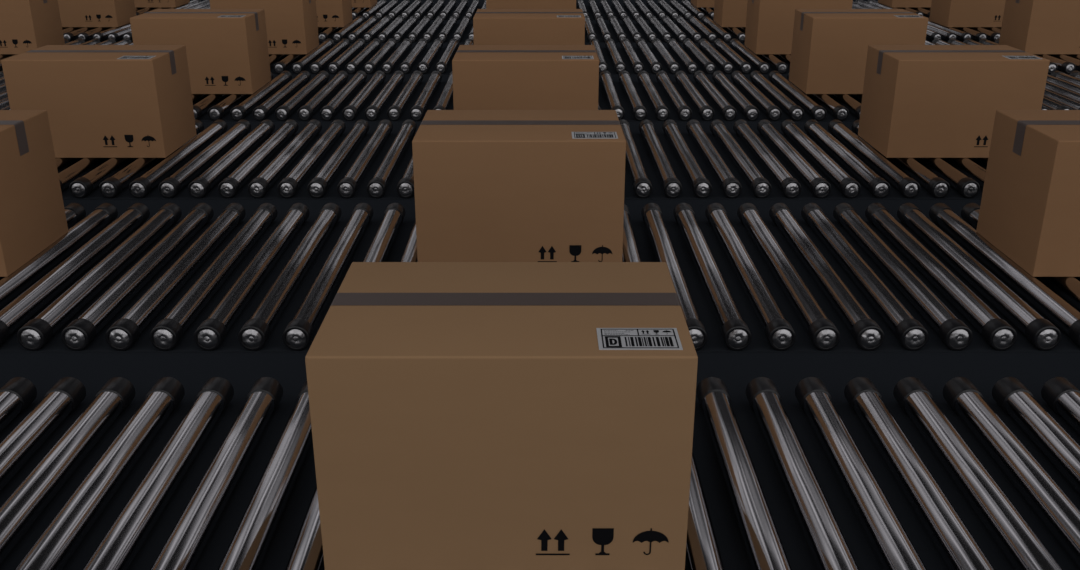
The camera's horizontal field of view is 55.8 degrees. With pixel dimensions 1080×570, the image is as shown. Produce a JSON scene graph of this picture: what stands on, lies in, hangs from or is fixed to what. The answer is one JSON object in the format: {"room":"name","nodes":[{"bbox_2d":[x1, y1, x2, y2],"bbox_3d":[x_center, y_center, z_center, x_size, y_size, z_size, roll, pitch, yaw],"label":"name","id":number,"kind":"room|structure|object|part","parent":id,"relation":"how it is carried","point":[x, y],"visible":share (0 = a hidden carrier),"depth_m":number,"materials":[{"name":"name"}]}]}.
{"room":"distribution warehouse","nodes":[
{"label":"distribution warehouse","id":0,"kind":"room"},
{"bbox_2d":[0,0,1079,403],"bbox_3d":[0.000,-1.281,5.944,18.000,0.050,20.000,0,21,0],"label":"frame","id":1,"kind":"structure","parent":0,"point":[44,370],"depth_m":2.19,"materials":[{"name":"black metal"}]},
{"bbox_2d":[56,119,987,199],"bbox_3d":[0.000,-0.478,3.748,6.040,0.064,0.930,0,21,0],"label":"conveyor","id":2,"kind":"object","parent":1,"relation":"on","point":[216,163],"visible":0.57,"depth_m":3.54,"materials":[{"name":"metal"}]},
{"bbox_2d":[1,45,196,157],"bbox_3d":[-1.575,-0.670,3.691,0.516,0.342,0.351,0,21,0],"label":"cardboard box","id":3,"kind":"object","parent":2,"relation":"on","point":[100,101],"visible":0.98,"depth_m":3.54,"materials":[{"name":"brown cardboard"}]},
{"bbox_3d":[-1.390,-0.785,3.516,0.101,0.001,0.061,0,21,0],"label":"label frame","id":4,"kind":"part","parent":3,"relation":"part of","materials":[{"name":"white paper"}]},
{"bbox_2d":[452,45,598,109],"bbox_3d":[-0.049,-0.670,3.691,0.501,0.342,0.351,0,21,0],"label":"cardboard box","id":5,"kind":"object","parent":2,"relation":"on","point":[485,77],"visible":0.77,"depth_m":3.51,"materials":[{"name":"brown cardboard"}]},
{"bbox_3d":[0.131,-0.785,3.516,0.098,0.001,0.061,0,21,0],"label":"label frame","id":6,"kind":"part","parent":5,"relation":"part of","materials":[{"name":"white paper"}]},
{"bbox_2d":[858,45,1049,157],"bbox_3d":[1.477,-0.670,3.691,0.516,0.342,0.351,0,21,0],"label":"cardboard box","id":7,"kind":"object","parent":2,"relation":"on","point":[919,101],"visible":0.84,"depth_m":3.54,"materials":[{"name":"brown cardboard"}]},
{"bbox_3d":[1.662,-0.785,3.516,0.101,0.001,0.061,0,21,0],"label":"label frame","id":8,"kind":"part","parent":7,"relation":"part of","materials":[{"name":"white paper"}]},
{"bbox_2d":[62,16,1000,42],"bbox_3d":[0.000,-1.761,7.005,8.840,0.064,0.930,0,21,0],"label":"conveyor","id":9,"kind":"object","parent":1,"relation":"on","point":[368,30],"visible":0.33,"depth_m":6.79,"materials":[{"name":"metal"}]},
{"bbox_2d":[58,0,135,26],"bbox_3d":[-3.091,-1.954,6.948,0.516,0.342,0.351,0,21,0],"label":"cardboard box","id":10,"kind":"object","parent":9,"relation":"on","point":[73,13],"visible":0.88,"depth_m":6.83,"materials":[{"name":"brown cardboard"}]},
{"bbox_2d":[316,0,352,26],"bbox_3d":[-1.575,-1.954,6.948,0.516,0.342,0.351,0,21,0],"label":"cardboard box","id":11,"kind":"object","parent":9,"relation":"on","point":[330,13],"visible":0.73,"depth_m":6.83,"materials":[{"name":"brown cardboard"}]},
{"bbox_2d":[713,0,747,26],"bbox_3d":[1.477,-1.954,6.948,0.516,0.342,0.351,0,21,0],"label":"cardboard box","id":12,"kind":"object","parent":9,"relation":"on","point":[727,13],"visible":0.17,"depth_m":6.83,"materials":[{"name":"brown cardboard"}]},
{"bbox_2d":[929,0,1005,26],"bbox_3d":[2.993,-1.954,6.948,0.516,0.342,0.351,0,21,0],"label":"cardboard box","id":13,"kind":"object","parent":9,"relation":"on","point":[948,13],"visible":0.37,"depth_m":6.83,"materials":[{"name":"brown cardboard"}]},
{"bbox_2d":[135,0,930,20],"bbox_3d":[0.000,-2.188,8.091,9.440,0.064,0.930,0,21,0],"label":"conveyor","id":14,"kind":"object","parent":1,"relation":"on","point":[380,9],"visible":0.19,"depth_m":7.99,"materials":[{"name":"metal"}]},
{"bbox_2d":[134,0,189,7],"bbox_3d":[-3.091,-2.381,8.034,0.516,0.342,0.351,0,21,0],"label":"cardboard box","id":15,"kind":"object","parent":14,"relation":"on","point":[138,3],"visible":0.76,"depth_m":7.92,"materials":[{"name":"brown cardboard"}]},
{"bbox_2d":[351,0,376,7],"bbox_3d":[-1.575,-2.381,8.034,0.516,0.342,0.351,0,21,0],"label":"cardboard box","id":16,"kind":"object","parent":14,"relation":"on","point":[355,3],"visible":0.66,"depth_m":7.92,"materials":[{"name":"brown cardboard"}]},
{"bbox_2d":[691,0,714,7],"bbox_3d":[1.477,-2.381,8.034,0.516,0.342,0.351,0,21,0],"label":"cardboard box","id":17,"kind":"object","parent":14,"relation":"on","point":[698,3],"visible":0.23,"depth_m":7.92,"materials":[{"name":"brown cardboard"}]},
{"bbox_2d":[878,0,931,7],"bbox_3d":[2.993,-2.381,8.034,0.516,0.342,0.351,0,21,0],"label":"cardboard box","id":18,"kind":"object","parent":14,"relation":"on","point":[891,3],"visible":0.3,"depth_m":7.92,"materials":[{"name":"brown cardboard"}]},
{"bbox_2d":[0,377,1079,569],"bbox_3d":[0.000,0.378,1.576,4.040,0.064,0.930,0,21,0],"label":"conveyor","id":19,"kind":"object","parent":1,"relation":"on","point":[109,482],"visible":0.62,"depth_m":1.70,"materials":[{"name":"metal"}]},
{"bbox_2d":[305,262,697,569],"bbox_3d":[-0.049,0.185,1.519,0.501,0.342,0.351,0,21,0],"label":"cardboard box","id":20,"kind":"object","parent":19,"relation":"on","point":[464,415],"visible":1,"depth_m":1.36,"materials":[{"name":"brown cardboard"}]},
{"bbox_2d":[604,330,632,334],"bbox_3d":[0.105,0.063,1.361,0.040,0.001,0.015,0,21,0],"label":"print","id":21,"kind":"object","parent":20,"relation":"on","point":[604,330],"depth_m":1.36},
{"bbox_3d":[0.131,0.070,1.344,0.098,0.001,0.061,0,21,0],"label":"label frame","id":22,"kind":"part","parent":20,"relation":"part of","materials":[{"name":"white paper"}]},
{"bbox_2d":[0,203,1079,352],"bbox_3d":[0.000,-0.050,2.662,5.040,0.064,0.930,0,21,0],"label":"conveyor","id":23,"kind":"object","parent":1,"relation":"on","point":[129,283],"visible":0.61,"depth_m":2.56,"materials":[{"name":"metal"}]},
{"bbox_2d":[0,110,67,276],"bbox_3d":[-1.565,-0.243,2.605,0.516,0.342,0.351,0,21,0],"label":"cardboard box","id":24,"kind":"object","parent":23,"relation":"on","point":[32,211],"visible":1,"depth_m":2.61,"materials":[{"name":"brown cardboard"}]},
{"bbox_2d":[412,110,625,261],"bbox_3d":[-0.049,-0.243,2.605,0.501,0.342,0.351,0,21,0],"label":"cardboard box","id":25,"kind":"object","parent":23,"relation":"on","point":[490,185],"visible":0.97,"depth_m":2.44,"materials":[{"name":"brown cardboard"}]},
{"bbox_2d":[976,110,1079,276],"bbox_3d":[1.467,-0.243,2.605,0.516,0.342,0.351,0,21,0],"label":"cardboard box","id":26,"kind":"object","parent":23,"relation":"on","point":[1029,211],"visible":1,"depth_m":2.52,"materials":[{"name":"brown cardboard"}]},
{"bbox_2d":[0,71,1079,121],"bbox_3d":[0.000,-0.905,4.833,7.040,0.064,0.930,0,21,0],"label":"conveyor","id":27,"kind":"object","parent":1,"relation":"on","point":[282,99],"visible":0.44,"depth_m":4.68,"materials":[{"name":"metal"}]},
{"bbox_2d":[130,9,270,93],"bbox_3d":[-1.575,-1.098,4.777,0.516,0.342,0.351,0,21,0],"label":"cardboard box","id":28,"kind":"object","parent":27,"relation":"on","point":[227,52],"visible":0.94,"depth_m":4.62,"materials":[{"name":"brown cardboard"}]},
{"bbox_2d":[473,9,584,44],"bbox_3d":[-0.049,-1.098,4.777,0.501,0.342,0.351,0,21,0],"label":"cardboard box","id":29,"kind":"object","parent":27,"relation":"on","point":[490,26],"visible":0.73,"depth_m":4.58,"materials":[{"name":"brown cardboard"}]},
{"bbox_2d":[789,9,927,93],"bbox_3d":[1.477,-1.098,4.777,0.516,0.342,0.351,0,21,0],"label":"cardboard box","id":30,"kind":"object","parent":27,"relation":"on","point":[829,50],"visible":0.77,"depth_m":4.62,"materials":[{"name":"brown cardboard"}]},
{"bbox_2d":[0,38,1079,74],"bbox_3d":[0.000,-1.333,5.919,8.040,0.064,0.930,0,21,0],"label":"conveyor","id":31,"kind":"object","parent":1,"relation":"on","point":[327,57],"visible":0.3,"depth_m":5.76,"materials":[{"name":"metal"}]},
{"bbox_2d":[0,0,64,53],"bbox_3d":[-3.091,-1.526,5.862,0.516,0.342,0.351,0,21,0],"label":"cardboard box","id":32,"kind":"object","parent":31,"relation":"on","point":[25,25],"visible":0.87,"depth_m":5.74,"materials":[{"name":"brown cardboard"}]},
{"bbox_2d":[210,0,318,53],"bbox_3d":[-1.575,-1.526,5.862,0.516,0.342,0.351,0,21,0],"label":"cardboard box","id":33,"kind":"object","parent":31,"relation":"on","point":[291,25],"visible":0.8,"depth_m":5.71,"materials":[{"name":"brown cardboard"}]},
{"bbox_2d":[486,0,575,8],"bbox_3d":[-0.049,-1.526,5.862,0.501,0.342,0.351,0,21,0],"label":"cardboard box","id":34,"kind":"object","parent":31,"relation":"on","point":[490,4],"visible":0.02,"depth_m":5.66,"materials":[{"name":"brown cardboard"}]},
{"bbox_2d":[744,0,852,53],"bbox_3d":[1.477,-1.526,5.862,0.516,0.342,0.351,0,21,0],"label":"cardboard box","id":35,"kind":"object","parent":31,"relation":"on","point":[769,23],"visible":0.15,"depth_m":5.71,"materials":[{"name":"brown cardboard"}]},
{"bbox_2d":[999,0,1079,53],"bbox_3d":[2.993,-1.526,5.862,0.516,0.342,0.351,0,21,0],"label":"cardboard box","id":36,"kind":"object","parent":31,"relation":"on","point":[1030,26],"visible":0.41,"depth_m":5.73,"materials":[{"name":"brown cardboard"}]}
]}

